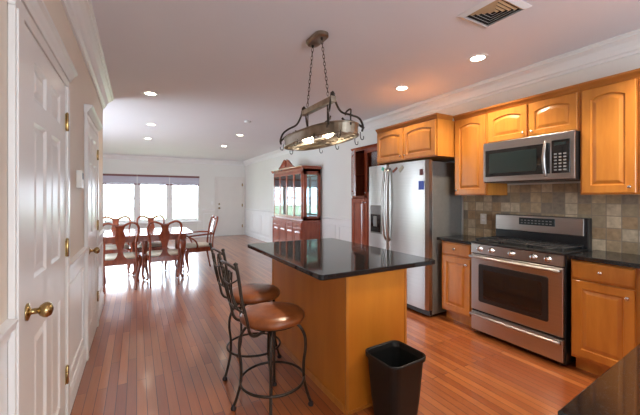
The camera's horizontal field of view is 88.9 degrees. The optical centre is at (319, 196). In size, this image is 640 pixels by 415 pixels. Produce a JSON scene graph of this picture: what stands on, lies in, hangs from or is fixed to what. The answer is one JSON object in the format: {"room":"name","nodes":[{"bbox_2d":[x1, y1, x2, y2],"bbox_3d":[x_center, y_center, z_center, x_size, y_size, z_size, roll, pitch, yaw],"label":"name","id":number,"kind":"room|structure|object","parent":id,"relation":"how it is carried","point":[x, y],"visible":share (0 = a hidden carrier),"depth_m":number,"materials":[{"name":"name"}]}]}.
{"room":"kitchen","nodes":[
{"label":"kitchen","id":0,"kind":"room"},
{"bbox_2d":[0,0,102,324],"bbox_3d":[-0.954,0.044,0.783,0.140,2.625,7.700,0,0,-29],"label":"wall","id":1,"kind":"structure","parent":0,"point":[82,90],"depth_m":2.14,"materials":[{"name":"paint"}]},
{"bbox_2d":[0,319,17,348],"bbox_3d":[-0.012,0.440,-0.719,0.030,0.065,4.158,0,0,-29],"label":"trim","id":2,"kind":"structure","parent":1,"relation":"attached to","point":[8,326],"depth_m":1.04,"materials":[{"name":"white paint"}]},
{"bbox_2d":[7,0,77,414],"bbox_3d":[-1.248,0.298,1.551,0.097,2.118,1.037,0,0,-29],"label":"door","id":3,"kind":"structure","parent":1,"relation":"in","point":[40,68],"depth_m":1.34,"materials":[{"name":"white paint"}]},
{"bbox_2d":[0,235,102,414],"bbox_3d":[-0.892,0.845,0.818,0.002,0.745,7.700,0,0,-29],"label":"wainscoting","id":4,"kind":"structure","parent":1,"relation":"attached to","point":[76,288],"depth_m":2.26,"materials":[{"name":"white paint"}]},
{"bbox_2d":[70,345,85,412],"bbox_3d":[-1.732,1.287,2.327,0.016,0.140,0.811,0,0,-29],"label":"baseboard","id":5,"kind":"structure","parent":1,"relation":"attached to","point":[76,379],"depth_m":2.29,"materials":[{"name":"white paint"}]},
{"bbox_2d":[70,247,87,270],"bbox_3d":[-1.726,0.440,2.331,0.030,0.065,0.811,0,0,-29],"label":"trim","id":6,"kind":"structure","parent":1,"relation":"attached to","point":[77,257],"depth_m":2.28,"materials":[{"name":"white paint"}]},
{"bbox_2d":[76,170,83,187],"bbox_3d":[-1.749,-0.128,2.378,0.036,0.130,0.090,0,0,-29],"label":"thermostat","id":7,"kind":"object","parent":1,"relation":"attached to","point":[79,173],"visible":1,"depth_m":2.34,"materials":[{"name":"beige plastic"}]},
{"bbox_2d":[70,241,102,375],"bbox_3d":[-1.427,0.847,1.779,0.012,0.580,5.300,0,0,-29],"label":"trim","id":8,"kind":"structure","parent":1,"relation":"attached to","point":[82,268],"depth_m":2.53,"materials":[{"name":"white paint"}]},
{"bbox_2d":[61,0,113,108],"bbox_3d":[-0.840,-1.194,0.847,0.122,0.145,7.700,0,0,-29],"label":"trim","id":9,"kind":"structure","parent":1,"relation":"attached to","point":[80,13],"depth_m":2.53,"materials":[{"name":"white paint"}]},
{"bbox_2d":[84,104,102,360],"bbox_3d":[-2.117,0.298,3.096,0.097,2.118,0.932,0,0,-29],"label":"door","id":10,"kind":"structure","parent":1,"relation":"in","point":[93,125],"depth_m":2.94,"materials":[{"name":"white paint"}]},
{"bbox_2d":[99,292,103,317],"bbox_3d":[-2.574,1.287,3.825,0.016,0.140,0.808,0,0,-29],"label":"baseboard","id":11,"kind":"structure","parent":1,"relation":"attached to","point":[101,303],"depth_m":3.85,"materials":[{"name":"white paint"}]},
{"bbox_2d":[99,229,105,238],"bbox_3d":[-2.568,0.440,3.829,0.030,0.065,0.808,0,0,-29],"label":"trim","id":12,"kind":"structure","parent":1,"relation":"attached to","point":[102,231],"depth_m":3.86,"materials":[{"name":"white paint"}]},
{"bbox_2d":[103,159,244,235],"bbox_3d":[-5.362,0.044,10.373,6.016,2.625,0.140,0,0,-29],"label":"wall","id":13,"kind":"structure","parent":0,"point":[206,173],"depth_m":10.94,"materials":[{"name":"paint"}]},
{"bbox_2d":[103,177,200,226],"bbox_3d":[-5.288,0.112,10.369,2.860,1.570,0.160,0,0,-29],"label":"window","id":14,"kind":"structure","parent":13,"relation":"in","point":[137,198],"depth_m":10.40,"materials":[{"name":"white paint"}]},
{"bbox_2d":[103,174,136,184],"bbox_3d":[-6.054,-0.535,9.867,0.907,0.315,0.056,0,0,-29],"label":"window shade","id":15,"kind":"object","parent":14,"relation":"attached to","point":[123,179],"visible":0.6,"depth_m":9.87,"materials":[{"name":"grey fabric"}]},
{"bbox_2d":[137,175,169,184],"bbox_3d":[-5.258,-0.535,10.315,0.907,0.315,0.056,0,0,-29],"label":"window shade","id":16,"kind":"object","parent":14,"relation":"attached to","point":[142,179],"visible":1,"depth_m":10.30,"materials":[{"name":"grey fabric"}]},
{"bbox_2d":[170,175,198,185],"bbox_3d":[-4.462,-0.535,10.762,0.907,0.315,0.056,0,0,-29],"label":"window shade","id":17,"kind":"object","parent":14,"relation":"attached to","point":[174,180],"visible":1,"depth_m":10.75,"materials":[{"name":"grey fabric"}]},
{"bbox_2d":[106,213,212,231],"bbox_3d":[-5.026,0.857,10.475,3.100,0.600,0.012,0,0,-29],"label":"trim","id":18,"kind":"structure","parent":13,"relation":"attached to","point":[204,213],"depth_m":10.90,"materials":[{"name":"white paint"}]},
{"bbox_2d":[103,154,244,165],"bbox_3d":[-5.298,-1.194,10.259,6.016,0.145,0.122,0,0,-29],"label":"trim","id":19,"kind":"structure","parent":13,"relation":"attached to","point":[105,156],"depth_m":10.52,"materials":[{"name":"white paint"}]},
{"bbox_2d":[187,232,214,237],"bbox_3d":[-5.784,1.287,10.047,4.960,0.140,0.016,0,0,-29],"label":"baseboard","id":20,"kind":"structure","parent":13,"relation":"attached to","point":[209,232],"depth_m":10.99,"materials":[{"name":"white paint"}]},
{"bbox_2d":[215,176,244,235],"bbox_3d":[-3.150,0.325,11.479,1.055,2.065,0.097,0,0,-29],"label":"door","id":21,"kind":"structure","parent":13,"relation":"in","point":[229,193],"depth_m":11.51,"materials":[{"name":"white paint"}]},
{"bbox_2d":[70,235,599,414],"bbox_3d":[-1.825,1.407,4.079,6.296,0.100,14.580,0,0,-29],"label":"floor","id":22,"kind":"structure","parent":0,"point":[160,349],"depth_m":2.66,"materials":[{"name":"brown wood"}]},
{"bbox_2d":[103,216,130,273],"bbox_3d":[-3.672,0.858,5.840,0.572,1.004,0.605,0,0,-29],"label":"dining chair","id":23,"kind":"object","parent":22,"relation":"on","point":[110,249],"visible":0.48,"depth_m":5.75,"materials":[{"name":"brown wood"}]},
{"bbox_2d":[105,244,129,249],"bbox_3d":[-3.650,0.885,5.800,0.465,0.043,0.436,0,0,-29],"label":"seat cushion","id":24,"kind":"object","parent":23,"relation":"on","point":[126,246],"depth_m":5.69,"materials":[{"name":"beige fabric"}]},
{"bbox_2d":[103,222,141,293],"bbox_3d":[-2.976,0.858,4.878,0.572,1.004,0.605,0,0,-29],"label":"dining chair","id":25,"kind":"object","parent":22,"relation":"on","point":[120,258],"visible":0.87,"depth_m":4.71,"materials":[{"name":"brown wood"}]},
{"bbox_2d":[105,252,138,260],"bbox_3d":[-2.998,0.885,4.917,0.465,0.043,0.436,0,0,-29],"label":"seat cushion","id":26,"kind":"object","parent":25,"relation":"on","point":[127,256],"depth_m":4.78,"materials":[{"name":"beige fabric"}]},
{"bbox_2d":[103,227,192,279],"bbox_3d":[-3.050,0.975,5.570,1.540,0.760,1.180,0,0,-29],"label":"dining table","id":27,"kind":"object","parent":22,"relation":"on","point":[109,235],"visible":0.44,"depth_m":5.37,"materials":[{"name":"brown wood"}]},
{"bbox_2d":[136,215,168,269],"bbox_3d":[-3.166,0.858,6.124,0.572,1.004,0.605,0,0,-29],"label":"dining chair","id":28,"kind":"object","parent":22,"relation":"on","point":[155,245],"visible":0.48,"depth_m":6.06,"materials":[{"name":"brown wood"}]},
{"bbox_2d":[137,242,161,247],"bbox_3d":[-3.144,0.885,6.084,0.465,0.043,0.436,0,0,-29],"label":"seat cushion","id":29,"kind":"object","parent":28,"relation":"on","point":[154,244],"depth_m":5.95,"materials":[{"name":"beige fabric"}]},
{"bbox_2d":[143,220,182,287],"bbox_3d":[-2.476,0.858,5.170,0.572,1.004,0.605,0,0,-29],"label":"dining chair","id":30,"kind":"object","parent":22,"relation":"on","point":[165,254],"visible":0.97,"depth_m":5.00,"materials":[{"name":"brown wood"}]},
{"bbox_2d":[147,249,177,256],"bbox_3d":[-2.498,0.885,5.210,0.465,0.043,0.436,0,0,-29],"label":"seat cushion","id":31,"kind":"object","parent":30,"relation":"on","point":[170,252],"depth_m":5.06,"materials":[{"name":"beige fabric"}]},
{"bbox_2d":[180,215,217,272],"bbox_3d":[-2.247,0.858,6.080,0.605,1.004,0.610,0,0,-32],"label":"armchair","id":32,"kind":"object","parent":22,"relation":"on","point":[191,247],"visible":0.88,"depth_m":5.96,"materials":[{"name":"brown wood"}]},
{"bbox_2d":[186,242,208,247],"bbox_3d":[-2.286,0.885,6.056,0.436,0.043,0.465,0,0,-32],"label":"seat cushion","id":33,"kind":"object","parent":32,"relation":"on","point":[200,244],"depth_m":5.93,"materials":[{"name":"beige fabric"}]},
{"bbox_2d":[209,242,281,380],"bbox_3d":[-0.545,0.859,2.577,0.573,0.997,0.524,0,0,-32],"label":"bar stool","id":34,"kind":"object","parent":22,"relation":"on","point":[254,293],"visible":0.68,"depth_m":2.45,"materials":[{"name":"brown metal"}]},
{"bbox_2d":[229,283,279,303],"bbox_3d":[-0.524,0.756,2.590,0.414,0.072,0.414,0,0,-32],"label":"seat cushion","id":35,"kind":"object","parent":34,"relation":"on","point":[254,293],"depth_m":2.48,"materials":[{"name":"brown leather"}]},
{"bbox_2d":[217,253,313,414],"bbox_3d":[-0.336,0.859,2.087,0.552,0.997,0.482,0,0,-31],"label":"bar stool","id":36,"kind":"object","parent":22,"relation":"on","point":[272,317],"visible":1,"depth_m":1.99,"materials":[{"name":"brown metal"}]},
{"bbox_2d":[240,302,304,330],"bbox_3d":[-0.306,0.756,2.105,0.414,0.072,0.414,0,0,-31],"label":"seat cushion","id":37,"kind":"object","parent":36,"relation":"on","point":[266,316],"depth_m":1.99,"materials":[{"name":"brown leather"}]},
{"bbox_2d":[271,159,321,241],"bbox_3d":[-0.600,0.252,7.486,0.473,2.210,1.740,0,0,-29],"label":"china hutch","id":38,"kind":"object","parent":22,"relation":"on","point":[297,189],"visible":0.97,"depth_m":7.23,"materials":[{"name":"brown wood"}]},
{"bbox_2d":[289,174,317,216],"bbox_3d":[-0.401,-0.039,7.601,0.010,0.988,1.615,0,0,-29],"label":"mirror","id":39,"kind":"object","parent":38,"relation":"attached to","point":[312,180],"depth_m":7.38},
{"bbox_2d":[272,259,406,414],"bbox_3d":[0.076,0.917,2.707,0.525,0.880,1.286,0,0,-29],"label":"kitchen island","id":40,"kind":"object","parent":22,"relation":"on","point":[345,317],"visible":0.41,"depth_m":2.19,"materials":[{"name":"brown wood"}]},
{"bbox_2d":[248,238,434,280],"bbox_3d":[0.067,0.459,2.687,0.940,0.032,1.420,0,0,-29],"label":"island countertop","id":41,"kind":"structure","parent":40,"relation":"on","point":[323,259],"depth_m":2.35,"materials":[{"name":"black stone"}]},
{"bbox_2d":[351,143,386,245],"bbox_3d":[0.767,0.284,5.094,0.499,2.145,0.754,0,0,-29],"label":"tall cabinet","id":42,"kind":"object","parent":22,"relation":"on","point":[364,157],"visible":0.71,"depth_m":5.20,"materials":[{"name":"brown wood"}]},
{"bbox_2d":[365,340,425,414],"bbox_3d":[0.464,1.159,2.016,0.297,0.396,0.283,0,0,-32],"label":"waste bin","id":43,"kind":"object","parent":22,"relation":"on","point":[395,367],"visible":1,"depth_m":1.94,"materials":[{"name":"black plastic"}]},
{"bbox_2d":[369,159,460,315],"bbox_3d":[1.149,0.469,4.218,0.656,1.775,1.082,0,0,-29],"label":"refrigerator","id":44,"kind":"object","parent":22,"relation":"on","point":[403,218],"visible":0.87,"depth_m":3.81,"materials":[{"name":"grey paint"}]},
{"bbox_2d":[418,181,423,189],"bbox_3d":[1.149,-0.133,3.709,0.006,0.100,0.075,0,0,-29],"label":"magnet","id":45,"kind":"object","parent":44,"relation":"attached to","point":[420,183],"visible":1,"depth_m":3.71},
{"bbox_2d":[442,241,471,326],"bbox_3d":[1.627,0.920,3.584,0.482,0.874,0.375,0,0,-29],"label":"base cabinet","id":46,"kind":"object","parent":22,"relation":"on","point":[456,261],"visible":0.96,"depth_m":3.47,"materials":[{"name":"brown wood"}]},
{"bbox_2d":[437,235,479,244],"bbox_3d":[1.620,0.465,3.587,0.470,0.032,0.433,0,0,-29],"label":"countertop","id":47,"kind":"structure","parent":46,"relation":"on","point":[465,239],"depth_m":3.53,"materials":[{"name":"black stone"}]},
{"bbox_2d":[469,214,591,364],"bbox_3d":[1.896,0.769,3.020,0.539,1.175,0.819,0,0,-29],"label":"stove","id":48,"kind":"object","parent":22,"relation":"on","point":[521,274],"visible":0.99,"depth_m":2.86,"materials":[{"name":"silver metal"}]},
{"bbox_2d":[471,236,587,255],"bbox_3d":[1.887,0.435,3.015,0.410,0.056,0.819,0,0,-29],"label":"cooktop","id":49,"kind":"object","parent":48,"relation":"in","point":[532,245],"depth_m":2.90,"materials":[{"name":"metal"}]},
{"bbox_2d":[571,259,637,375],"bbox_3d":[2.242,0.920,2.490,0.482,0.874,0.392,0,0,-29],"label":"base cabinet","id":50,"kind":"object","parent":22,"relation":"on","point":[604,297],"visible":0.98,"depth_m":2.38,"materials":[{"name":"brown wood"}]},
{"bbox_2d":[568,250,639,268],"bbox_3d":[2.320,0.465,2.342,0.470,0.032,0.730,0,0,-29],"label":"countertop","id":51,"kind":"structure","parent":50,"relation":"on","point":[598,256],"depth_m":2.42,"materials":[{"name":"black stone"}]},
{"bbox_2d":[638,269,639,343],"bbox_3d":[2.421,0.920,2.172,0.482,0.874,0.335,0,0,-29],"label":"base cabinet","id":52,"kind":"object","parent":22,"relation":"on","point":[638,269],"visible":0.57,"depth_m":2.22,"materials":[{"name":"brown wood"}]},
{"bbox_3d":[1.640,0.917,0.950,2.110,0.880,0.600,0,0,-29],"label":"cabinet","id":53,"kind":"object","parent":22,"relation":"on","visible":0},
{"bbox_2d":[558,343,639,414],"bbox_3d":[1.760,0.459,1.124,2.640,0.032,0.835,0,0,-29],"label":"countertop","id":54,"kind":"structure","parent":53,"relation":"on","point":[616,391],"depth_m":0.73,"materials":[{"name":"black stone"}]},
{"bbox_2d":[91,0,639,160],"bbox_3d":[-1.825,-1.318,4.079,6.296,0.100,14.580,0,0,-29],"label":"ceiling","id":55,"kind":"structure","parent":0,"point":[213,66],"depth_m":2.94,"materials":[{"name":"paint"}]},
{"bbox_2d":[142,91,158,95],"bbox_3d":[-2.077,-1.265,3.998,0.182,0.004,0.182,0,0,-29],"label":"recessed light","id":56,"kind":"object","parent":55,"relation":"in","point":[149,93],"visible":1,"depth_m":3.99,"materials":[{"name":"white paint"}]},
{"bbox_2d":[280,30,364,154],"bbox_3d":[-0.022,-0.828,2.591,0.411,0.878,0.948,0,0,-29],"label":"pot rack","id":57,"kind":"object","parent":55,"relation":"hanging from","point":[344,130],"visible":1,"depth_m":2.49,"materials":[{"name":"silver metal"}]},
{"bbox_2d":[302,114,313,142],"bbox_3d":[-0.101,-0.573,2.731,0.124,0.240,0.124,0,0,-29],"label":"lamp","id":58,"kind":"object","parent":57,"relation":"on","point":[305,115],"depth_m":2.73,"materials":[{"name":"white metal"}]},
{"bbox_2d":[323,105,333,136],"bbox_3d":[0.056,-0.573,2.452,0.124,0.240,0.124,0,0,-29],"label":"lamp","id":59,"kind":"object","parent":57,"relation":"on","point":[324,106],"depth_m":2.45,"materials":[{"name":"white metal"}]},
{"bbox_2d":[394,85,409,90],"bbox_3d":[0.954,-1.265,3.796,0.182,0.004,0.182,0,0,-29],"label":"recessed light","id":60,"kind":"object","parent":55,"relation":"in","point":[403,87],"visible":1,"depth_m":3.80,"materials":[{"name":"white paint"}]},
{"bbox_2d":[467,54,488,61],"bbox_3d":[1.441,-1.265,2.977,0.182,0.004,0.182,0,0,-29],"label":"recessed light","id":61,"kind":"object","parent":55,"relation":"in","point":[478,57],"visible":1,"depth_m":2.98,"materials":[{"name":"white paint"}]},
{"bbox_2d":[457,0,531,27],"bbox_3d":[1.182,-1.258,2.224,0.330,0.017,0.330,0,0,-29],"label":"ceiling vent","id":62,"kind":"object","parent":55,"relation":"in","point":[487,12],"visible":1,"depth_m":2.21,"materials":[{"name":"metal"}]},
{"bbox_2d":[245,53,639,234],"bbox_3d":[0.825,0.044,5.648,0.140,2.625,14.440,0,0,-29],"label":"wall","id":63,"kind":"structure","parent":0,"point":[336,198],"depth_m":6.18,"materials":[{"name":"paint"}]},
{"bbox_2d":[245,231,271,241],"bbox_3d":[-0.961,1.287,8.666,0.016,0.140,7.150,0,0,-29],"label":"baseboard","id":64,"kind":"structure","parent":63,"relation":"attached to","point":[247,233],"depth_m":10.44,"materials":[{"name":"white paint"}]},
{"bbox_2d":[245,210,351,241],"bbox_3d":[-0.955,0.845,8.669,0.002,0.745,7.150,0,0,-29],"label":"wainscoting","id":65,"kind":"structure","parent":63,"relation":"attached to","point":[327,231],"depth_m":9.54,"materials":[{"name":"white paint"}]},
{"bbox_2d":[245,208,351,222],"bbox_3d":[-0.967,0.440,8.662,0.030,0.065,7.150,0,0,-29],"label":"trim","id":66,"kind":"structure","parent":63,"relation":"attached to","point":[265,211],"depth_m":6.64,"materials":[{"name":"white paint"}]},
{"bbox_2d":[246,213,351,238],"bbox_3d":[-0.959,0.847,8.667,0.012,0.580,6.950,0,0,-29],"label":"trim","id":67,"kind":"structure","parent":63,"relation":"attached to","point":[248,213],"depth_m":9.45,"materials":[{"name":"white paint"}]},
{"bbox_2d":[375,113,454,164],"bbox_3d":[1.263,-0.669,4.062,0.648,0.452,1.016,0,0,-29],"label":"upper cabinet","id":68,"kind":"object","parent":63,"relation":"attached to","point":[432,136],"visible":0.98,"depth_m":3.73,"materials":[{"name":"brown wood"}]},
{"bbox_2d":[243,28,639,165],"bbox_3d":[0.745,-1.194,5.523,0.122,0.145,14.300,0,0,-29],"label":"trim","id":69,"kind":"structure","parent":63,"relation":"attached to","point":[626,44],"depth_m":3.28,"materials":[{"name":"white paint"}]},
{"bbox_2d":[453,108,506,194],"bbox_3d":[1.720,-0.457,3.525,0.378,0.877,0.390,0,0,-29],"label":"upper cabinet","id":70,"kind":"object","parent":63,"relation":"attached to","point":[471,128],"visible":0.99,"depth_m":3.42,"materials":[{"name":"brown wood"}]},
{"bbox_2d":[486,84,579,142],"bbox_3d":[2.009,-0.712,3.011,0.378,0.367,0.782,0,0,-29],"label":"upper cabinet","id":71,"kind":"object","parent":63,"relation":"attached to","point":[558,110],"visible":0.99,"depth_m":2.87,"materials":[{"name":"brown wood"}]},
{"bbox_2d":[483,130,579,183],"bbox_3d":[1.960,-0.332,2.985,0.465,0.388,0.776,0,0,-29],"label":"microwave","id":72,"kind":"object","parent":71,"relation":"attached to","point":[554,157],"visible":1,"depth_m":2.82,"materials":[{"name":"silver metal"}]},
{"bbox_2d":[463,183,639,254],"bbox_3d":[2.248,0.167,2.961,0.010,0.580,2.160,0,0,-29],"label":"backsplash","id":73,"kind":"structure","parent":63,"relation":"attached to","point":[615,218],"depth_m":2.94,"materials":[{"name":"tile"}]},
{"bbox_2d":[480,214,485,223],"bbox_3d":[1.838,0.247,3.671,0.009,0.116,0.072,0,0,-29],"label":"wall outlet","id":74,"kind":"object","parent":73,"relation":"attached to","point":[482,216],"visible":1,"depth_m":3.67,"materials":[{"name":"beige plastic"}]},
{"bbox_2d":[578,68,639,194],"bbox_3d":[2.370,-0.457,2.368,0.378,0.877,0.690,0,0,-29],"label":"upper cabinet","id":75,"kind":"object","parent":63,"relation":"attached to","point":[609,105],"visible":1,"depth_m":2.42,"materials":[{"name":"brown wood"}]},
{"label":"outside","id":76,"kind":"structure","parent":0,"visible":0},
{"bbox_2d":[106,206,195,220],"bbox_3d":[-17.613,1.682,31.340,60.000,0.050,48.100,0,0,-29],"label":"lawn","id":77,"kind":"structure","parent":76,"point":[177,213],"depth_m":32.68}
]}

